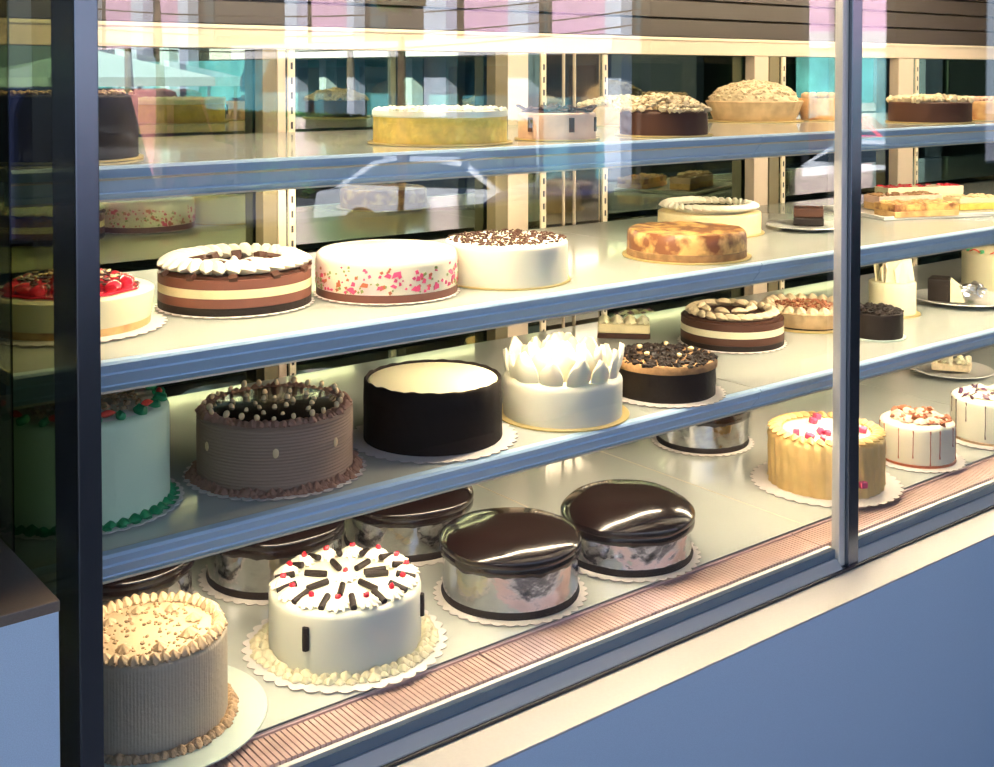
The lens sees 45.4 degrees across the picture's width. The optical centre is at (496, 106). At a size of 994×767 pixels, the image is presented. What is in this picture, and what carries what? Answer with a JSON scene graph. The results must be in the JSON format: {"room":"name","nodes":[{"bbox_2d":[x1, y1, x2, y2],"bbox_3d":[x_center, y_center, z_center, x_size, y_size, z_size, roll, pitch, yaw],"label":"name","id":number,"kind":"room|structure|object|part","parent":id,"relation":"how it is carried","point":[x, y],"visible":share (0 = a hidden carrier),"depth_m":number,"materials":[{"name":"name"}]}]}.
{"room":"food shop","nodes":[
{"label":"food shop","id":0,"kind":"room"},
{"bbox_3d":[0.908,1.484,2.923,13.000,0.120,6.600,-1,2,-38],"label":"floor","id":1,"kind":"structure","parent":0,"visible":0},
{"bbox_2d":[0,538,59,766],"bbox_3d":[-1.141,0.968,1.032,1.260,1.010,0.772,-1,2,-38],"label":"counter","id":2,"kind":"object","parent":1,"relation":"on","point":[29,611],"depth_m":1.10,"materials":[{"name":"blue laminate"}]},
{"bbox_2d":[0,538,59,626],"bbox_3d":[-1.141,0.468,1.019,1.260,0.010,0.772,-1,2,-38],"label":"countertop","id":3,"kind":"structure","parent":2,"relation":"on","point":[23,596],"depth_m":1.12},
{"bbox_2d":[0,611,59,766],"bbox_3d":[-1.141,0.973,1.034,1.258,1.000,0.770,-1,2,-38],"label":"panel","id":4,"kind":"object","parent":2,"relation":"attached to","point":[29,649],"depth_m":1.09,"materials":[{"name":"paint"}]},
{"bbox_2d":[395,509,993,766],"bbox_3d":[0.839,1.099,2.646,3.840,0.665,0.834,-1,2,-38],"label":"wall","id":5,"kind":"structure","parent":1,"relation":"on","point":[887,660],"depth_m":1.85,"materials":[{"name":"blue paint"}]},
{"bbox_2d":[0,0,993,766],"bbox_3d":[0.821,0.153,2.641,3.844,1.225,0.750,-1,2,-38],"label":"display case","id":6,"kind":"object","parent":5,"relation":"on","point":[255,118],"visible":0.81,"depth_m":1.99,"materials":[{"name":"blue metal"}]},
{"bbox_3d":[-0.707,0.196,1.482,0.003,1.130,0.666,-1,2,-38],"label":"glass","id":7,"kind":"part","parent":6,"relation":"part of","materials":[{"name":"clear glass"}]},
{"bbox_3d":[-0.482,0.203,1.231,0.044,1.130,0.004,-1,2,-38],"label":"corner glass","id":8,"kind":"part","parent":6,"relation":"part of","materials":[{"name":"clear glass"}]},
{"bbox_3d":[-0.434,0.205,1.225,0.024,1.195,0.072,-1,2,-38],"label":"corner post","id":9,"kind":"part","parent":6,"relation":"part of","materials":[{"name":"black metal"}]},
{"bbox_2d":[98,89,143,162],"bbox_3d":[-0.517,0.021,1.402,0.193,0.082,0.193,-1,2,-20],"label":"cake","id":10,"kind":"object","parent":6,"relation":"on","point":[118,110],"visible":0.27,"depth_m":1.37,"materials":[{"name":"black food"}]},
{"bbox_2d":[100,268,167,342],"bbox_3d":[-0.528,0.239,1.474,0.230,0.070,0.229,-1,2,-34],"label":"cheesecake","id":11,"kind":"object","parent":6,"relation":"on","point":[126,300],"visible":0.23,"depth_m":1.44,"materials":[{"name":"beige food"}]},
{"bbox_2d":[101,386,184,533],"bbox_3d":[-0.507,0.419,1.454,0.239,0.135,0.239,0,2,8],"label":"cake","id":12,"kind":"object","parent":6,"relation":"on","point":[138,488],"visible":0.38,"depth_m":1.40,"materials":[{"name":"teal food"}]},
{"bbox_2d":[101,410,115,417],"bbox_3d":[-0.452,0.357,1.380,0.008,0.008,0.019,1,2,45],"label":"flower","id":13,"kind":"object","parent":12,"relation":"on","point":[107,413],"depth_m":1.38,"materials":[{"name":"red food"}]},
{"bbox_2d":[141,399,152,405],"bbox_3d":[-0.421,0.356,1.426,0.008,0.008,0.019,1,2,30],"label":"flower","id":14,"kind":"object","parent":12,"relation":"on","point":[147,402],"depth_m":1.42,"materials":[{"name":"red food"}]},
{"bbox_2d":[103,560,198,604],"bbox_3d":[-0.556,0.689,1.744,0.239,0.109,0.239,1,2,39],"label":"cake","id":15,"kind":"object","parent":6,"relation":"on","point":[175,578],"visible":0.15,"depth_m":1.67,"materials":[{"name":"brown food"}]},
{"bbox_3d":[-0.658,0.153,1.897,0.589,1.125,0.005,-1,2,-38],"label":"door glass","id":16,"kind":"part","parent":6,"relation":"part of","materials":[{"name":"clear glass"}]},
{"bbox_2d":[103,590,267,766],"bbox_3d":[-0.427,0.690,1.458,0.285,0.122,0.285,-1,2,-24],"label":"cake","id":17,"kind":"object","parent":6,"relation":"on","point":[173,697],"visible":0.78,"depth_m":1.40,"materials":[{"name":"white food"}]},
{"bbox_2d":[154,243,314,318],"bbox_3d":[-0.357,0.234,1.622,0.214,0.072,0.216,0,2,-12],"label":"cake","id":18,"kind":"object","parent":6,"relation":"on","point":[245,280],"visible":1,"depth_m":1.55,"materials":[{"name":"beige food"}]},
{"bbox_2d":[197,520,344,605],"bbox_3d":[-0.352,0.685,1.881,0.239,0.111,0.239,0,2,18],"label":"cake","id":19,"kind":"object","parent":6,"relation":"on","point":[243,575],"visible":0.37,"depth_m":1.79,"materials":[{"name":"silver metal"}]},
{"bbox_2d":[182,376,366,501],"bbox_3d":[-0.294,0.433,1.575,0.240,0.101,0.241,0,2,-2],"label":"cake","id":20,"kind":"object","parent":6,"relation":"on","point":[275,441],"visible":1,"depth_m":1.50,"materials":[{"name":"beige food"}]},
{"bbox_2d":[241,542,447,693],"bbox_3d":[-0.211,0.694,1.652,0.284,0.104,0.285,0,2,-7],"label":"cake","id":21,"kind":"object","parent":6,"relation":"on","point":[351,618],"visible":1,"depth_m":1.58,"materials":[{"name":"beige food"}]},
{"bbox_2d":[208,652,504,766],"bbox_3d":[-0.223,0.764,1.440,0.550,0.013,0.062,-1,2,-38],"label":"vent grille","id":22,"kind":"object","parent":6,"relation":"attached to","point":[298,738],"depth_m":1.48,"materials":[{"name":"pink metal"}]},
{"bbox_3d":[-0.226,0.144,2.238,0.510,1.125,0.005,-1,2,-38],"label":"door glass","id":23,"kind":"part","parent":6,"relation":"part of","materials":[{"name":"clear glass"}]},
{"bbox_2d":[313,239,459,305],"bbox_3d":[-0.158,0.236,1.708,0.211,0.064,0.213,0,2,-5],"label":"cake","id":24,"kind":"object","parent":6,"relation":"on","point":[376,272],"visible":1,"depth_m":1.63,"materials":[{"name":"beige food"}]},
{"bbox_2d":[341,486,473,566],"bbox_3d":[-0.151,0.683,2.020,0.243,0.107,0.244,0,2,-4],"label":"cake","id":25,"kind":"object","parent":6,"relation":"on","point":[413,529],"visible":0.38,"depth_m":1.93,"materials":[{"name":"brown food"}]},
{"bbox_2d":[99,125,751,165],"bbox_3d":[-0.211,0.057,1.826,1.199,0.010,0.555,-1,2,-38],"label":"shelf","id":26,"kind":"object","parent":6,"relation":"attached to","point":[166,150],"depth_m":1.68,"materials":[{"name":"grey"}]},
{"bbox_3d":[-0.292,0.744,1.793,1.014,0.002,0.575,-1,2,-38],"label":"floor panel","id":27,"kind":"part","parent":6,"relation":"part of","materials":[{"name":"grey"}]},
{"bbox_2d":[101,229,751,359],"bbox_3d":[-0.211,0.270,1.832,1.199,0.010,0.555,-1,2,-38],"label":"shelf","id":28,"kind":"object","parent":6,"relation":"attached to","point":[594,262],"depth_m":1.60,"materials":[{"name":"grey"}]},
{"bbox_2d":[102,332,751,551],"bbox_3d":[-0.211,0.482,1.837,1.199,0.010,0.555,-1,2,-38],"label":"shelf","id":29,"kind":"object","parent":6,"relation":"attached to","point":[196,513],"depth_m":1.63,"materials":[{"name":"grey metal"}]},
{"bbox_2d":[353,359,518,463],"bbox_3d":[-0.093,0.434,1.720,0.247,0.090,0.248,0,2,-3],"label":"cake","id":30,"kind":"object","parent":6,"relation":"on","point":[429,411],"visible":0.99,"depth_m":1.65,"materials":[{"name":"black food"}]},
{"bbox_2d":[367,104,512,146],"bbox_3d":[-0.083,0.026,1.741,0.212,0.055,0.212,1,2,45],"label":"cake","id":31,"kind":"object","parent":6,"relation":"on","point":[443,125],"visible":1,"depth_m":1.66,"materials":[{"name":"yellow food"}]},
{"bbox_2d":[445,228,570,290],"bbox_3d":[0.014,0.232,1.818,0.197,0.067,0.197,1,2,28],"label":"cake","id":32,"kind":"object","parent":6,"relation":"on","point":[503,259],"visible":1,"depth_m":1.74,"materials":[{"name":"white food"}]},
{"bbox_2d":[433,507,587,626],"bbox_3d":[0.020,0.689,1.812,0.237,0.108,0.236,1,2,34],"label":"cake","id":33,"kind":"object","parent":6,"relation":"on","point":[507,566],"visible":1,"depth_m":1.74,"materials":[{"name":"brown food"}]},
{"bbox_3d":[0.629,-0.139,2.877,3.834,0.036,0.030,-1,2,-38],"label":"rail","id":34,"kind":"part","parent":6,"relation":"part of","materials":[{"name":"beige metal"}]},
{"bbox_3d":[0.640,-0.157,2.862,3.834,0.006,0.005,-1,2,-38],"label":"rail trim","id":35,"kind":"part","parent":6,"relation":"part of","materials":[{"name":"beige metal"}]},
{"bbox_3d":[0.631,-0.290,2.870,3.832,0.257,0.010,-1,2,-38],"label":"louvre panel","id":36,"kind":"part","parent":6,"relation":"part of","materials":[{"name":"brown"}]},
{"bbox_2d":[514,103,599,140],"bbox_3d":[0.093,0.023,1.833,0.132,0.055,0.132,0,2,3],"label":"cake","id":37,"kind":"object","parent":6,"relation":"on","point":[551,122],"visible":1,"depth_m":1.78,"materials":[{"name":"white food"}]},
{"bbox_3d":[0.146,0.136,2.532,0.437,1.125,0.005,-1,2,-38],"label":"door glass","id":38,"kind":"part","parent":6,"relation":"part of","materials":[{"name":"clear glass"}]},
{"bbox_2d":[502,332,629,432],"bbox_3d":[0.102,0.417,1.843,0.207,0.119,0.207,-1,2,-44],"label":"cake","id":39,"kind":"object","parent":6,"relation":"on","point":[558,383],"visible":0.99,"depth_m":1.77,"materials":[{"name":"white food"}]},
{"bbox_3d":[0.142,0.307,2.506,0.032,0.835,0.037,-1,2,-38],"label":"column trim","id":40,"kind":"part","parent":6,"relation":"part of","materials":[{"name":"beige metal"}]},
{"bbox_2d":[576,94,667,126],"bbox_3d":[0.249,0.006,2.364,0.196,0.061,0.196,0,2,-1],"label":"cake","id":41,"kind":"object","parent":6,"relation":"on","point":[606,116],"visible":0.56,"depth_m":2.29,"materials":[{"name":"beige food"}]},
{"bbox_2d":[597,314,649,338],"bbox_3d":[0.255,0.442,2.391,0.106,0.040,0.065,0,2,6],"label":"cake slice","id":42,"kind":"object","parent":6,"relation":"on","point":[616,327],"visible":1,"depth_m":2.36,"materials":[{"name":"brown food"}]},
{"bbox_2d":[560,479,700,582],"bbox_3d":[0.215,0.687,1.962,0.241,0.104,0.242,-1,2,-22],"label":"cake","id":43,"kind":"object","parent":6,"relation":"on","point":[638,531],"visible":0.86,"depth_m":1.88,"materials":[{"name":"brown food"}]},
{"bbox_3d":[0.235,0.733,2.209,0.325,0.002,0.575,-1,2,-38],"label":"floor panel","id":44,"kind":"part","parent":6,"relation":"part of","materials":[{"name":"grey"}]},
{"bbox_2d":[479,534,819,674],"bbox_3d":[0.262,0.753,1.823,0.681,0.013,0.062,-1,2,-38],"label":"vent grille","id":45,"kind":"object","parent":6,"relation":"attached to","point":[528,649],"depth_m":1.78,"materials":[{"name":"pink metal"}]},
{"bbox_2d":[614,92,712,137],"bbox_3d":[0.274,0.012,1.957,0.161,0.071,0.160,0,2,8],"label":"cake","id":46,"kind":"object","parent":6,"relation":"on","point":[677,120],"visible":1,"depth_m":1.90,"materials":[{"name":"brown food"}]},
{"bbox_2d":[612,341,726,408],"bbox_3d":[0.277,0.436,1.964,0.203,0.074,0.203,0,2,8],"label":"cake","id":47,"kind":"object","parent":6,"relation":"on","point":[658,375],"visible":0.95,"depth_m":1.90,"materials":[{"name":"brown food"}]},
{"bbox_2d":[622,221,751,264],"bbox_3d":[0.329,0.235,2.061,0.223,0.048,0.223,0,2,9],"label":"cheesecake","id":48,"kind":"object","parent":6,"relation":"on","point":[666,242],"visible":1,"depth_m":1.98,"materials":[{"name":"yellow food"}]},
{"bbox_3d":[0.457,0.130,2.777,0.354,1.125,0.005,-1,2,-38],"label":"door glass","id":49,"kind":"part","parent":6,"relation":"part of","materials":[{"name":"clear glass"}]},
{"bbox_2d":[651,411,754,456],"bbox_3d":[0.443,0.667,2.559,0.221,0.111,0.221,0,2,0],"label":"cake","id":50,"kind":"object","parent":6,"relation":"on","point":[727,436],"visible":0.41,"depth_m":2.48,"materials":[{"name":"silver food"}]},
{"bbox_2d":[657,196,764,237],"bbox_3d":[0.424,0.219,2.370,0.216,0.063,0.216,0,2,3],"label":"cake","id":51,"kind":"object","parent":6,"relation":"on","point":[745,215],"visible":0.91,"depth_m":2.30,"materials":[{"name":"cream frosting"},{"name":"sponge cake"}]},
{"bbox_2d":[677,298,787,353],"bbox_3d":[0.461,0.426,2.330,0.214,0.075,0.213,0,2,-12],"label":"cake","id":52,"kind":"object","parent":6,"relation":"on","point":[721,325],"visible":0.99,"depth_m":2.26,"materials":[{"name":"beige food"}]},
{"bbox_2d":[705,79,803,122],"bbox_3d":[0.553,-0.013,2.553,0.207,0.090,0.207,0,2,12],"label":"pie","id":53,"kind":"object","parent":6,"relation":"on","point":[749,101],"visible":1,"depth_m":2.48,"materials":[{"name":"beige food"}]},
{"bbox_2d":[540,181,993,261],"bbox_3d":[1.292,0.239,3.018,2.628,0.010,0.555,-1,2,-38],"label":"shelf","id":54,"kind":"object","parent":6,"relation":"attached to","point":[879,238],"depth_m":2.37,"materials":[{"name":"grey"}]},
{"bbox_2d":[542,258,993,387],"bbox_3d":[1.292,0.451,3.024,2.628,0.010,0.555,-1,2,-38],"label":"shelf","id":55,"kind":"object","parent":6,"relation":"attached to","point":[806,361],"depth_m":2.37,"materials":[{"name":"grey"}]},
{"bbox_2d":[597,112,993,134],"bbox_3d":[1.292,0.026,3.013,2.628,0.010,0.555,-1,2,-38],"label":"shelf","id":56,"kind":"object","parent":6,"relation":"attached to","point":[872,123],"depth_m":2.29,"materials":[{"name":"grey"}]},
{"bbox_2d":[760,293,832,333],"bbox_3d":[0.653,0.434,2.507,0.202,0.050,0.204,1,2,42],"label":"pie","id":57,"kind":"object","parent":6,"relation":"on","point":[811,314],"visible":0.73,"depth_m":2.43,"materials":[{"name":"beige food"}]},
{"bbox_3d":[0.715,0.724,2.588,0.894,0.002,0.575,-1,2,-38],"label":"floor panel","id":58,"kind":"part","parent":6,"relation":"part of","materials":[{"name":"grey"}]},
{"bbox_2d":[766,219,833,230],"bbox_3d":[0.628,0.244,2.415,0.160,0.010,0.160,-1,2,-38],"label":"plate","id":59,"kind":"object","parent":6,"relation":"on","point":[787,224],"visible":0.78,"depth_m":2.42,"materials":[{"name":"white ceramic"}]},
{"bbox_2d":[793,205,823,225],"bbox_3d":[0.640,0.225,2.439,0.060,0.036,0.052,0,2,15],"label":"brownie","id":60,"kind":"object","parent":59,"relation":"on","point":[803,215],"visible":1,"depth_m":2.42,"materials":[{"name":"black food"}]},
{"bbox_3d":[0.833,0.122,3.074,0.601,1.125,0.005,-1,2,-38],"label":"door glass","id":61,"kind":"part","parent":6,"relation":"part of","materials":[{"name":"clear glass"}]},
{"bbox_2d":[797,92,834,120],"bbox_3d":[0.702,0.001,2.581,0.095,0.062,0.095,0,2,15],"label":"cake","id":62,"kind":"object","parent":6,"relation":"on","point":[819,106],"visible":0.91,"depth_m":2.54,"materials":[{"name":"beige food"}]},
{"bbox_2d":[750,411,903,507],"bbox_3d":[0.638,0.672,2.302,0.288,0.114,0.289,0,2,16],"label":"cake","id":63,"kind":"object","parent":6,"relation":"on","point":[798,468],"visible":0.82,"depth_m":2.23,"materials":[{"name":"beige food"}]},
{"bbox_3d":[0.578,0.183,1.997,0.016,1.190,0.016,-1,2,-38],"label":"mullion trim","id":64,"kind":"part","parent":6,"relation":"part of","materials":[{"name":"silver metal"}]},
{"bbox_3d":[0.598,0.185,2.010,0.028,1.195,0.025,-1,2,-38],"label":"mullion post","id":65,"kind":"part","parent":6,"relation":"part of","materials":[{"name":"silver metal"}]},
{"bbox_2d":[860,302,906,341],"bbox_3d":[0.762,0.432,2.387,0.116,0.061,0.116,0,2,18],"label":"cake","id":66,"kind":"object","parent":6,"relation":"on","point":[880,322],"visible":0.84,"depth_m":2.34,"materials":[{"name":"black food"}]},
{"bbox_2d":[792,457,993,547],"bbox_3d":[0.858,0.741,2.294,0.835,0.013,0.062,-1,2,-38],"label":"vent grille","id":67,"kind":"object","parent":6,"relation":"attached to","point":[928,492],"depth_m":2.22,"materials":[{"name":"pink metal"}]},
{"bbox_2d":[868,259,920,317],"bbox_3d":[0.871,0.392,2.616,0.120,0.129,0.120,1,2,18],"label":"cake","id":68,"kind":"object","parent":6,"relation":"on","point":[895,285],"visible":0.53,"depth_m":2.58,"materials":[{"name":"white food"}]},
{"bbox_2d":[823,204,993,220],"bbox_3d":[0.984,0.237,2.715,0.400,0.009,0.235,0,2,-18],"label":"serving tray","id":69,"kind":"object","parent":6,"relation":"on","point":[869,213],"visible":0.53,"depth_m":2.61,"materials":[{"name":"white ceramic"}]},
{"bbox_2d":[864,190,941,209],"bbox_3d":[0.936,0.217,2.741,0.173,0.038,0.061,0,2,-18],"label":"cake slab","id":70,"kind":"object","parent":69,"relation":"on","point":[869,198],"visible":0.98,"depth_m":2.72,"materials":[{"name":"beige food"}]},
{"bbox_2d":[874,198,958,217],"bbox_3d":[0.921,0.222,2.607,0.166,0.034,0.077,0,2,-18],"label":"cake slab","id":71,"kind":"object","parent":69,"relation":"on","point":[897,208],"visible":1,"depth_m":2.58,"materials":[{"name":"food"}]},
{"bbox_2d":[943,193,993,209],"bbox_3d":[1.095,0.219,2.738,0.114,0.032,0.063,0,2,-18],"label":"cake slab","id":72,"kind":"object","parent":69,"relation":"on","point":[977,201],"visible":0.98,"depth_m":2.71,"materials":[{"name":"yellow food"}]},
{"bbox_2d":[875,182,962,198],"bbox_3d":[1.046,0.214,2.942,0.221,0.043,0.056,0,2,-18],"label":"cake slab","id":73,"kind":"object","parent":6,"relation":"on","point":[946,188],"visible":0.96,"depth_m":2.92,"materials":[{"name":"beige food"}]},
{"bbox_2d":[879,405,966,472],"bbox_3d":[0.865,0.677,2.445,0.192,0.098,0.193,0,2,9],"label":"cake","id":74,"kind":"object","parent":6,"relation":"on","point":[923,439],"visible":0.94,"depth_m":2.39,"materials":[{"name":"beige food"}]},
{"bbox_3d":[1.694,0.703,3.361,1.596,0.002,0.575,-1,2,-38],"label":"floor panel","id":75,"kind":"part","parent":6,"relation":"part of","materials":[{"name":"grey"}]},
{"bbox_2d":[885,93,975,123],"bbox_3d":[0.909,0.003,2.494,0.180,0.062,0.180,-1,2,-27],"label":"cake","id":76,"kind":"object","parent":6,"relation":"on","point":[938,108],"visible":1,"depth_m":2.43,"materials":[{"name":"brown food"}]},
{"bbox_3d":[1.321,0.112,3.460,0.642,1.125,0.005,-1,2,-38],"label":"door glass","id":77,"kind":"part","parent":6,"relation":"part of","materials":[{"name":"clear glass"}]},
{"bbox_2d":[910,362,993,378],"bbox_3d":[1.200,0.700,3.139,0.216,0.016,0.216,-1,2,-38],"label":"plate","id":78,"kind":"object","parent":6,"relation":"on","point":[978,370],"visible":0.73,"depth_m":3.12,"materials":[{"name":"white ceramic"}]},
{"bbox_2d":[931,355,971,372],"bbox_3d":[1.199,0.676,3.137,0.106,0.038,0.070,1,2,21],"label":"cake slice","id":79,"kind":"object","parent":78,"relation":"on","point":[959,364],"visible":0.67,"depth_m":3.11,"materials":[{"name":"beige food"}]},
{"bbox_2d":[916,289,993,307],"bbox_3d":[1.072,0.446,2.739,0.224,0.014,0.224,-1,2,-38],"label":"plate","id":80,"kind":"object","parent":6,"relation":"on","point":[987,300],"visible":0.53,"depth_m":2.73,"materials":[{"name":"white ceramic"}]},
{"bbox_2d":[928,275,987,302],"bbox_3d":[1.054,0.420,2.717,0.127,0.052,0.062,1,2,21],"label":"cake slice","id":81,"kind":"object","parent":80,"relation":"on","point":[940,288],"visible":1,"depth_m":2.70,"materials":[{"name":"black food"}]},
{"bbox_2d":[951,384,993,450],"bbox_3d":[1.077,0.667,2.589,0.213,0.110,0.214,1,2,23],"label":"cake","id":82,"kind":"object","parent":6,"relation":"on","point":[972,406],"visible":0.91,"depth_m":2.54,"materials":[{"name":"beige food"}]},
{"bbox_2d":[960,245,993,291],"bbox_3d":[1.254,0.398,2.936,0.207,0.100,0.207,1,2,24],"label":"cake","id":83,"kind":"object","parent":6,"relation":"on","point":[977,264],"visible":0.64,"depth_m":2.89,"materials":[{"name":"beige food"}]},
{"bbox_2d":[971,96,993,120],"bbox_3d":[1.083,0.004,2.631,0.176,0.053,0.176,1,2,22],"label":"cake","id":84,"kind":"object","parent":6,"relation":"on","point":[982,107],"visible":0.55,"depth_m":2.56,"materials":[{"name":"beige food"}]}
]}

